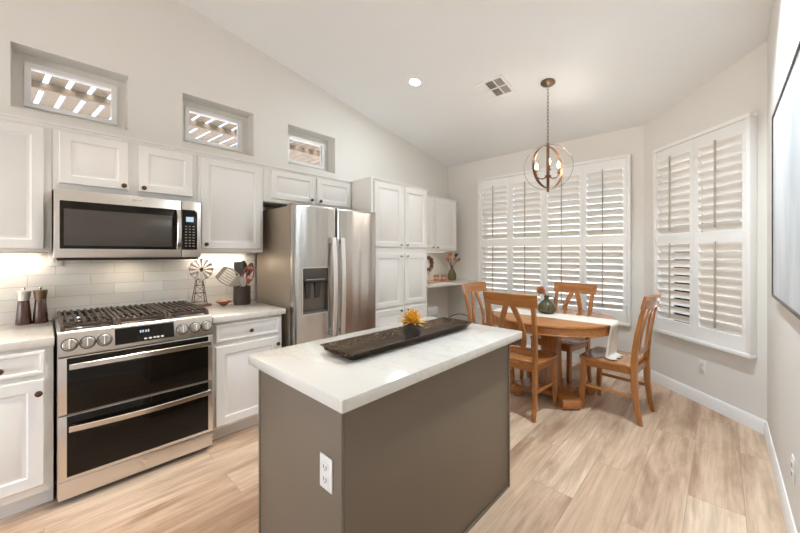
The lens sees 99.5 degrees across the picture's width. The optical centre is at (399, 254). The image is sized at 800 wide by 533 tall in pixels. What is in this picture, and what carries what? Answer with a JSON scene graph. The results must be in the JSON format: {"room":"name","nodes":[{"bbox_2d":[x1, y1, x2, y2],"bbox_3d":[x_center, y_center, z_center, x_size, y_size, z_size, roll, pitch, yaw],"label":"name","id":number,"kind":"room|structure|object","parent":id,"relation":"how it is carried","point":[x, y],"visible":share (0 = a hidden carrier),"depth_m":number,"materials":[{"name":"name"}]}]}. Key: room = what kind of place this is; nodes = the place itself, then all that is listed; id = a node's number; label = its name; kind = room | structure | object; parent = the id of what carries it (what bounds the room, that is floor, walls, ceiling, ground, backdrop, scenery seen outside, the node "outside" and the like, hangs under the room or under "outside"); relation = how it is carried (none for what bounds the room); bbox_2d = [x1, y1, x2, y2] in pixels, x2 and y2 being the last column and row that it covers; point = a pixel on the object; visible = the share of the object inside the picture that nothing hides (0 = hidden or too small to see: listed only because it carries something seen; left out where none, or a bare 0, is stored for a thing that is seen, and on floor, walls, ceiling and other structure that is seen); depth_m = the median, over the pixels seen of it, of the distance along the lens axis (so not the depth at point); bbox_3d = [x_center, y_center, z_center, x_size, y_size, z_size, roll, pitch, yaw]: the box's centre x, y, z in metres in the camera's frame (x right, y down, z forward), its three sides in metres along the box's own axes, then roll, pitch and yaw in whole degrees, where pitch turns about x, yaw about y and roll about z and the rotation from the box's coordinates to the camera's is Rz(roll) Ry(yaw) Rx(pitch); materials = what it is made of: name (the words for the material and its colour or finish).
{"room":"kitchen","nodes":[
{"label":"kitchen","id":0,"kind":"room"},
{"bbox_2d":[0,0,447,453],"bbox_3d":[-2.019,-0.645,2.781,0.200,4.000,8.250,0,0,44],"label":"wall","id":1,"kind":"structure","parent":0,"point":[165,53],"depth_m":2.90,"materials":[{"name":"white paint"}]},
{"bbox_2d":[0,112,52,251],"bbox_3d":[-2.381,-0.405,1.971,0.392,0.780,0.497,0,0,44],"label":"upper cabinet","id":2,"kind":"object","parent":1,"relation":"attached to","point":[25,142],"visible":0.99,"depth_m":1.96,"materials":[{"name":"white paint"}]},
{"bbox_2d":[0,252,43,253],"bbox_3d":[-2.479,-0.008,2.066,0.050,0.012,0.420,0,0,44],"label":"light","id":3,"kind":"object","parent":2,"relation":"attached to","point":[0,252],"visible":1,"depth_m":2.13,"materials":[{"name":"white plastic"}]},
{"bbox_2d":[12,51,124,129],"bbox_3d":[-2.396,-1.151,2.484,0.064,0.412,0.592,0,0,44],"label":"window","id":4,"kind":"structure","parent":1,"relation":"in","point":[22,64],"depth_m":2.42,"materials":[{"name":"white paint"}]},
{"bbox_2d":[52,122,197,201],"bbox_3d":[-1.942,-0.593,2.434,0.392,0.405,0.781,0,0,44],"label":"upper cabinet","id":5,"kind":"object","parent":1,"relation":"attached to","point":[83,159],"visible":0.91,"depth_m":2.27,"materials":[{"name":"white paint"}]},
{"bbox_2d":[52,188,200,260],"bbox_3d":[-1.898,-0.175,2.393,0.486,0.424,0.774,0,0,44],"label":"microwave oven","id":6,"kind":"object","parent":1,"relation":"attached to","point":[86,225],"visible":1,"depth_m":2.21,"materials":[{"name":"silver metal"}]},
{"bbox_2d":[0,252,254,324],"bbox_3d":[-2.047,0.199,2.599,0.007,0.488,1.868,0,0,44],"label":"backsplash","id":7,"kind":"structure","parent":1,"relation":"attached to","point":[74,285],"depth_m":2.49,"materials":[{"name":"beige tile"}]},
{"bbox_2d":[183,100,246,154],"bbox_3d":[-1.742,-1.151,3.173,0.064,0.412,0.594,0,0,44],"label":"window","id":8,"kind":"structure","parent":1,"relation":"in","point":[188,107],"depth_m":3.16,"materials":[{"name":"white paint"}]},
{"bbox_2d":[197,151,263,252],"bbox_3d":[-1.494,-0.406,2.905,0.392,0.779,0.520,0,0,44],"label":"upper cabinet","id":9,"kind":"object","parent":1,"relation":"attached to","point":[229,190],"visible":0.89,"depth_m":2.78,"materials":[{"name":"white paint"}]},
{"bbox_2d":[201,253,246,253],"bbox_3d":[-1.593,-0.009,2.998,0.050,0.012,0.450,0,0,44],"label":"light","id":10,"kind":"object","parent":9,"relation":"attached to","point":[201,253],"visible":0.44,"depth_m":3.00,"materials":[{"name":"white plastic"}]},
{"bbox_2d":[263,164,351,209],"bbox_3d":[-0.976,-0.632,3.450,0.392,0.325,0.983,0,0,44],"label":"upper cabinet","id":11,"kind":"object","parent":1,"relation":"attached to","point":[281,186],"visible":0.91,"depth_m":3.27,"materials":[{"name":"white paint"}]},
{"bbox_2d":[288,130,327,171],"bbox_3d":[-1.085,-1.151,3.864,0.064,0.412,0.590,0,0,44],"label":"window","id":12,"kind":"structure","parent":1,"relation":"in","point":[323,145],"depth_m":3.91,"materials":[{"name":"white paint"}]},
{"bbox_2d":[427,255,433,270],"bbox_3d":[0.444,0.140,5.160,0.058,0.246,0.243,0,0,44],"label":"wreath","id":13,"kind":"object","parent":1,"relation":"attached to","point":[428,257],"visible":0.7,"depth_m":5.21,"materials":[{"name":"brown plant"}]},
{"bbox_2d":[427,195,456,250],"bbox_3d":[0.385,-0.431,4.882,0.392,0.772,1.068,0,0,44],"label":"upper cabinet","id":14,"kind":"object","parent":1,"relation":"attached to","point":[441,212],"visible":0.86,"depth_m":4.87,"materials":[{"name":"white paint"}]},
{"bbox_2d":[427,279,475,287],"bbox_3d":[0.525,0.422,4.928,0.528,0.035,1.333,0,0,44],"label":"desk","id":15,"kind":"object","parent":1,"relation":"attached to","point":[457,281],"visible":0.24,"depth_m":4.80,"materials":[{"name":"white stone"}]},
{"bbox_2d":[427,280,449,282],"bbox_3d":[0.518,0.397,4.957,0.180,0.016,0.500,0,0,44],"label":"serving board","id":16,"kind":"object","parent":15,"relation":"on","point":[431,281],"visible":0.71,"depth_m":4.85,"materials":[{"name":"brown wood"}]},
{"bbox_2d":[433,275,438,280],"bbox_3d":[0.534,0.346,4.990,0.087,0.085,0.087,0,0,44],"label":"cup","id":17,"kind":"object","parent":16,"relation":"on","point":[435,277],"visible":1,"depth_m":4.95,"materials":[{"name":"ceramic"}]},
{"bbox_2d":[441,275,446,280],"bbox_3d":[0.650,0.346,5.024,0.087,0.085,0.087,0,0,44],"label":"cup","id":18,"kind":"object","parent":16,"relation":"on","point":[443,277],"visible":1,"depth_m":4.99,"materials":[{"name":"orange ceramic"}]},
{"bbox_2d":[445,252,459,280],"bbox_3d":[0.804,0.184,5.272,0.255,0.442,0.323,0,0,44],"label":"glass vase","id":19,"kind":"object","parent":15,"relation":"on","point":[451,276],"visible":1,"depth_m":5.21,"materials":[{"name":"green glass"}]},
{"bbox_2d":[447,266,455,280],"bbox_3d":[0.807,0.294,5.262,0.140,0.222,0.140,0,0,44],"label":"bottle","id":20,"kind":"object","parent":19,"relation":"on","point":[451,276],"depth_m":5.22,"materials":[{"name":"green glass"}]},
{"bbox_2d":[0,360,786,532],"bbox_3d":[-0.635,1.415,1.535,3.925,0.120,8.350,0,0,44],"label":"floor","id":21,"kind":"structure","parent":0,"point":[690,467],"depth_m":1.99,"materials":[{"name":"brown wood"}]},
{"bbox_2d":[0,345,52,518],"bbox_3d":[-2.258,0.920,1.853,0.730,0.870,0.496,0,0,44],"label":"base cabinet","id":22,"kind":"object","parent":21,"relation":"on","point":[26,375],"visible":0.96,"depth_m":1.74,"materials":[{"name":"white paint"}]},
{"bbox_2d":[0,320,54,351],"bbox_3d":[-2.265,0.464,1.863,0.691,0.043,0.500,0,0,44],"label":"countertop","id":23,"kind":"structure","parent":22,"relation":"on","point":[13,337],"depth_m":1.82,"materials":[{"name":"white stone"}]},
{"bbox_2d":[15,287,31,324],"bbox_3d":[-2.380,0.325,2.141,0.074,0.234,0.074,0,0,44],"label":"pepper mill","id":24,"kind":"object","parent":23,"relation":"on","point":[23,312],"visible":1,"depth_m":2.12,"materials":[{"name":"red wood"}]},
{"bbox_2d":[32,286,48,323],"bbox_3d":[-2.329,0.325,2.194,0.074,0.234,0.074,0,0,44],"label":"pepper mill","id":25,"kind":"object","parent":23,"relation":"on","point":[40,312],"visible":1,"depth_m":2.17,"materials":[{"name":"red wood"}]},
{"bbox_2d":[54,300,212,501],"bbox_3d":[-1.788,0.868,2.293,0.785,0.975,0.761,0,0,44],"label":"gas range","id":26,"kind":"object","parent":21,"relation":"on","point":[133,389],"visible":1,"depth_m":2.03,"materials":[{"name":"silver metal"}]},
{"bbox_2d":[54,310,203,333],"bbox_3d":[-1.830,0.444,2.333,0.668,0.022,0.761,0,0,44],"label":"cooktop","id":27,"kind":"object","parent":26,"relation":"in","point":[183,319],"depth_m":2.11,"materials":[{"name":"silver metal"}]},
{"bbox_2d":[211,314,280,439],"bbox_3d":[-1.373,0.920,2.798,0.710,0.870,0.525,0,0,44],"label":"base cabinet","id":28,"kind":"object","parent":21,"relation":"on","point":[234,380],"visible":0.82,"depth_m":2.52,"materials":[{"name":"white paint"}]},
{"bbox_2d":[205,301,285,322],"bbox_3d":[-1.369,0.464,2.806,0.691,0.043,0.545,0,0,44],"label":"countertop","id":29,"kind":"structure","parent":28,"relation":"on","point":[229,312],"depth_m":2.66,"materials":[{"name":"white stone"}]},
{"bbox_2d":[188,258,212,306],"bbox_3d":[-1.691,0.238,2.867,0.079,0.408,0.186,0,0,44],"label":"ornament","id":30,"kind":"object","parent":29,"relation":"on","point":[201,269],"visible":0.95,"depth_m":2.85,"materials":[{"name":"grey metal"}]},
{"bbox_2d":[215,300,231,305],"bbox_3d":[-1.528,0.422,2.936,0.132,0.040,0.132,0,0,44],"label":"bowl","id":31,"kind":"object","parent":29,"relation":"on","point":[221,302],"visible":1,"depth_m":2.92,"materials":[{"name":"red ceramic"}]},
{"bbox_2d":[233,285,250,304],"bbox_3d":[-1.403,0.361,3.009,0.144,0.161,0.144,0,0,44],"label":"utensil crock","id":32,"kind":"object","parent":29,"relation":"on","point":[241,295],"visible":0.88,"depth_m":2.95,"materials":[{"name":"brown ceramic"}]},
{"bbox_2d":[215,266,240,286],"bbox_3d":[-1.466,0.265,2.952,0.258,0.328,0.046,0,0,-36],"label":"utensil","id":33,"kind":"object","parent":32,"relation":"in","point":[236,281],"visible":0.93,"depth_m":2.94,"materials":[{"name":"grey metal"}]},
{"bbox_2d":[234,262,243,284],"bbox_3d":[-1.438,0.246,3.014,0.081,0.363,0.025,0,0,-4],"label":"utensil","id":34,"kind":"object","parent":32,"relation":"in","point":[238,266],"visible":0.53,"depth_m":3.02,"materials":[{"name":"black plastic"}]},
{"bbox_2d":[240,278,246,286],"bbox_3d":[-1.383,0.317,2.992,0.055,0.222,0.024,0,0,-8],"label":"utensil","id":35,"kind":"object","parent":32,"relation":"in","point":[242,280],"visible":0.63,"depth_m":2.98,"materials":[{"name":"grey metal"}]},
{"bbox_2d":[242,261,246,274],"bbox_3d":[-1.397,0.242,3.047,0.095,0.372,0.052,0,0,44],"label":"utensil","id":36,"kind":"object","parent":32,"relation":"in","point":[244,262],"visible":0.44,"depth_m":3.06,"materials":[{"name":"black plastic"}]},
{"bbox_2d":[242,266,254,283],"bbox_3d":[-1.368,0.264,3.018,0.138,0.331,0.017,0,0,-11],"label":"utensil","id":37,"kind":"object","parent":32,"relation":"in","point":[248,281],"visible":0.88,"depth_m":3.02,"materials":[{"name":"red plastic"}]},
{"bbox_2d":[246,263,253,285],"bbox_3d":[-1.369,0.251,3.064,0.044,0.353,0.078,0,0,44],"label":"utensil","id":38,"kind":"object","parent":32,"relation":"in","point":[250,264],"visible":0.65,"depth_m":3.06,"materials":[{"name":"black plastic"}]},
{"bbox_2d":[257,203,375,347],"bbox_3d":[-0.785,0.464,3.315,0.775,1.782,0.904,0,0,44],"label":"refrigerator","id":39,"kind":"object","parent":21,"relation":"on","point":[317,264],"visible":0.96,"depth_m":3.00,"materials":[{"name":"silver metal"}]},
{"bbox_2d":[258,344,509,532],"bbox_3d":[-0.002,0.924,1.757,0.632,0.862,1.208,0,0,44],"label":"kitchen island","id":40,"kind":"object","parent":21,"relation":"on","point":[431,454],"visible":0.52,"depth_m":1.39,"materials":[{"name":"beige paint"}]},
{"bbox_2d":[320,452,332,493],"bbox_3d":[-0.255,0.750,1.162,0.072,0.116,0.009,0,0,44],"label":"wall outlet","id":41,"kind":"object","parent":40,"relation":"attached to","point":[326,463],"visible":1,"depth_m":1.15,"materials":[{"name":"white plastic"}]},
{"bbox_2d":[322,461,327,472],"bbox_3d":[-0.256,0.729,1.160,0.034,0.028,0.004,0,0,44],"label":"socket","id":42,"kind":"object","parent":41,"relation":"attached to","point":[324,463],"depth_m":1.16,"materials":[{"name":"white plastic"}]},
{"bbox_2d":[322,473,327,485],"bbox_3d":[-0.256,0.771,1.160,0.034,0.028,0.004,0,0,44],"label":"socket","id":43,"kind":"object","parent":41,"relation":"attached to","point":[324,475],"depth_m":1.16,"materials":[{"name":"white plastic"}]},
{"bbox_2d":[248,316,521,413],"bbox_3d":[0.017,0.471,1.751,0.695,0.043,1.298,0,0,44],"label":"island countertop","id":44,"kind":"structure","parent":40,"relation":"on","point":[342,384],"depth_m":1.41,"materials":[{"name":"white stone"}]},
{"bbox_2d":[320,313,473,360],"bbox_3d":[0.060,0.414,1.813,0.232,0.070,0.993,0,0,44],"label":"tray","id":45,"kind":"object","parent":44,"relation":"on","point":[362,346],"visible":1,"depth_m":1.71,"materials":[{"name":"brown wood"}]},
{"bbox_2d":[397,309,427,338],"bbox_3d":[0.061,0.365,1.795,0.161,0.157,0.156,0,0,44],"label":"flower pot","id":46,"kind":"object","parent":45,"relation":"in","point":[412,325],"visible":0.98,"depth_m":1.76,"materials":[{"name":"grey ceramic"}]},
{"bbox_2d":[351,176,427,327],"bbox_3d":[-0.201,0.276,4.047,0.692,2.158,0.946,0,0,44],"label":"pantry cabinet","id":47,"kind":"object","parent":21,"relation":"on","point":[400,209],"visible":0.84,"depth_m":3.78,"materials":[{"name":"white paint"}]},
{"bbox_2d":[427,305,437,317],"bbox_3d":[0.379,1.048,4.841,0.230,0.615,0.230,0,0,44],"label":"waste bin","id":48,"kind":"object","parent":21,"relation":"on","point":[432,311],"visible":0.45,"depth_m":4.77,"materials":[{"name":"white plastic"}]},
{"bbox_2d":[461,282,523,378],"bbox_3d":[1.004,0.840,3.695,0.540,1.037,0.482,0,0,44],"label":"dining chair","id":49,"kind":"object","parent":21,"relation":"on","point":[473,288],"visible":0.44,"depth_m":3.79,"materials":[{"name":"brown wood"}]},
{"bbox_2d":[483,291,557,422],"bbox_3d":[1.073,0.840,3.006,0.482,1.037,0.540,0,0,45],"label":"dining chair","id":50,"kind":"object","parent":21,"relation":"on","point":[539,360],"visible":0.73,"depth_m":2.83,"materials":[{"name":"brown wood"}]},
{"bbox_2d":[492,307,616,408],"bbox_3d":[1.482,0.974,3.323,1.110,0.762,1.110,0,0,44],"label":"dining table","id":51,"kind":"object","parent":21,"relation":"on","point":[551,331],"visible":0.73,"depth_m":3.13,"materials":[{"name":"brown wood"}]},
{"bbox_2d":[492,307,624,359],"bbox_3d":[1.474,0.735,3.297,1.191,0.290,0.300,0,0,44],"label":"table runner","id":52,"kind":"object","parent":51,"relation":"on","point":[611,353],"visible":0.77,"depth_m":3.00,"materials":[{"name":"white fabric"}]},
{"bbox_2d":[535,286,555,313],"bbox_3d":[1.462,0.455,3.405,0.192,0.265,0.170,0,0,44],"label":"ceramic jug","id":53,"kind":"object","parent":52,"relation":"on","point":[545,306],"visible":1,"depth_m":3.36,"materials":[{"name":"green ceramic"}]},
{"bbox_2d":[535,286,546,294],"bbox_3d":[1.423,0.363,3.416,0.120,0.081,0.120,0,0,44],"label":"flower","id":54,"kind":"object","parent":53,"relation":"on","point":[540,290],"depth_m":3.40,"materials":[{"name":"orange plant"}]},
{"bbox_2d":[530,282,597,382],"bbox_3d":[1.757,0.840,3.650,0.540,1.037,0.482,0,0,-33],"label":"dining chair","id":55,"kind":"object","parent":21,"relation":"on","point":[569,345],"visible":0.49,"depth_m":3.58,"materials":[{"name":"brown wood"}]},
{"bbox_2d":[579,292,661,426],"bbox_3d":[1.918,0.840,2.939,0.482,1.037,0.540,0,0,-41],"label":"dining chair","id":56,"kind":"object","parent":21,"relation":"on","point":[632,363],"visible":0.97,"depth_m":2.85,"materials":[{"name":"brown wood"}]},
{"bbox_2d":[178,0,772,166],"bbox_3d":[-0.669,-2.130,1.498,3.925,1.450,8.350,0,0,44],"label":"ceiling","id":57,"kind":"structure","parent":0,"point":[614,65],"depth_m":3.01,"materials":[{"name":"white paint"}]},
{"bbox_2d":[407,76,422,86],"bbox_3d":[0.155,-1.781,3.495,0.163,0.036,0.165,0,0,-42],"label":"recessed light","id":58,"kind":"object","parent":57,"relation":"in","point":[415,81],"visible":1,"depth_m":3.48,"materials":[{"name":"white paint"}]},
{"bbox_2d":[473,74,515,100],"bbox_3d":[0.962,-1.688,3.451,0.310,0.063,0.307,0,0,44],"label":"ceiling vent","id":59,"kind":"object","parent":57,"relation":"in","point":[498,86],"visible":1,"depth_m":3.44,"materials":[{"name":"white metal"}]},
{"bbox_2d":[524,78,572,191],"bbox_3d":[1.428,-1.135,3.270,0.408,1.072,0.318,0,0,-22],"label":"orb chandelier","id":60,"kind":"object","parent":57,"relation":"hanging from","point":[548,82],"visible":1,"depth_m":3.25,"materials":[{"name":"brown metal"}]},
{"bbox_2d":[448,125,643,354],"bbox_3d":[1.825,-0.195,4.715,2.710,3.100,0.150,0,0,44],"label":"wall","id":61,"kind":"structure","parent":0,"point":[462,178],"depth_m":4.55,"materials":[{"name":"white paint"}]},
{"bbox_2d":[484,213,548,292],"bbox_3d":[2.000,-0.160,4.597,1.885,1.890,0.050,0,0,44],"label":"window","id":62,"kind":"structure","parent":61,"relation":"in","point":[548,213],"depth_m":4.89,"materials":[{"name":"clear glass"}]},
{"bbox_2d":[478,153,630,326],"bbox_3d":[1.897,-0.160,4.489,1.945,1.950,0.078,0,0,44],"label":"plantation shutters","id":63,"kind":"object","parent":61,"relation":"attached to","point":[508,196],"visible":0.94,"depth_m":4.33,"materials":[{"name":"white paint"}]},
{"bbox_2d":[517,345,642,375],"bbox_3d":[1.747,1.301,4.676,2.650,0.108,0.015,0,0,44],"label":"baseboard","id":64,"kind":"structure","parent":61,"relation":"attached to","point":[575,357],"depth_m":4.25,"materials":[{"name":"white paint"}]},
{"bbox_2d":[644,41,766,420],"bbox_3d":[2.803,-0.295,3.152,0.150,3.300,1.237,0,0,-1],"label":"wall","id":65,"kind":"structure","parent":0,"point":[740,382],"depth_m":2.89,"materials":[{"name":"white paint"}]},
{"bbox_2d":[699,359,705,373],"bbox_3d":[2.726,1.010,3.054,0.009,0.116,0.072,0,0,-1],"label":"wall outlet","id":66,"kind":"object","parent":65,"relation":"attached to","point":[702,364],"visible":1,"depth_m":3.05,"materials":[{"name":"white plastic"}]},
{"bbox_2d":[643,369,765,434],"bbox_3d":[2.720,1.301,3.150,0.015,0.108,1.237,0,0,-1],"label":"baseboard","id":67,"kind":"structure","parent":65,"relation":"attached to","point":[753,422],"depth_m":2.95,"materials":[{"name":"white paint"}]},
{"bbox_2d":[670,189,741,326],"bbox_3d":[2.840,-0.144,3.082,0.051,1.834,0.906,0,0,-1],"label":"window","id":68,"kind":"structure","parent":65,"relation":"in","point":[685,315],"depth_m":3.40,"materials":[{"name":"clear glass"}]},
{"bbox_2d":[653,112,756,358],"bbox_3d":[2.691,-0.144,3.079,0.078,1.894,0.966,0,0,-1],"label":"plantation shutters","id":69,"kind":"object","parent":68,"relation":"attached to","point":[720,160],"visible":0.95,"depth_m":2.94,"materials":[{"name":"white paint"}]},
{"bbox_2d":[767,0,799,532],"bbox_3d":[0.309,-0.645,-0.139,0.150,4.000,7.225,0,0,44],"label":"wall","id":70,"kind":"structure","parent":0,"point":[783,328],"depth_m":1.92,"materials":[{"name":"white paint"}]},
{"bbox_2d":[764,421,796,532],"bbox_3d":[0.319,1.301,-0.010,0.015,0.108,7.025,0,0,44],"label":"baseboard","id":71,"kind":"structure","parent":70,"relation":"attached to","point":[784,502],"depth_m":1.87,"materials":[{"name":"white paint"}]},
{"bbox_2d":[772,40,799,319],"bbox_3d":[1.847,-0.291,1.607,0.022,1.097,1.275,0,0,44],"label":"framed picture","id":72,"kind":"object","parent":70,"relation":"attached to","point":[786,114],"visible":1,"depth_m":1.64,"materials":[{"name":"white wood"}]},
{"bbox_2d":[791,454,795,484],"bbox_3d":[1.835,1.003,1.581,0.009,0.116,0.072,0,0,44],"label":"wall outlet","id":73,"kind":"object","parent":70,"relation":"attached to","point":[793,462],"visible":1,"depth_m":1.56,"materials":[{"name":"white plastic"}]},
{"label":"outside","id":74,"kind":"structure","parent":0,"visible":0},
{"bbox_3d":[0.000,1.575,0.000,140.000,0.160,140.000,0,0,44],"label":"ground","id":75,"kind":"structure","parent":74,"visible":0},
{"bbox_2d":[31,70,319,165],"bbox_3d":[-3.831,-0.120,5.251,5.701,3.230,9.892,0,0,44],"label":"patio cover","id":76,"kind":"object","parent":75,"relation":"on","point":[55,88],"depth_m":3.99,"materials":[{"name":"beige paint"}]},
{"bbox_2d":[488,262,622,310],"bbox_3d":[7.302,0.875,7.684,12.000,1.240,0.200,0,0,44],"label":"wall","id":77,"kind":"structure","parent":75,"relation":"on","point":[488,262],"depth_m":9.76,"materials":[{"name":"beige paint"}]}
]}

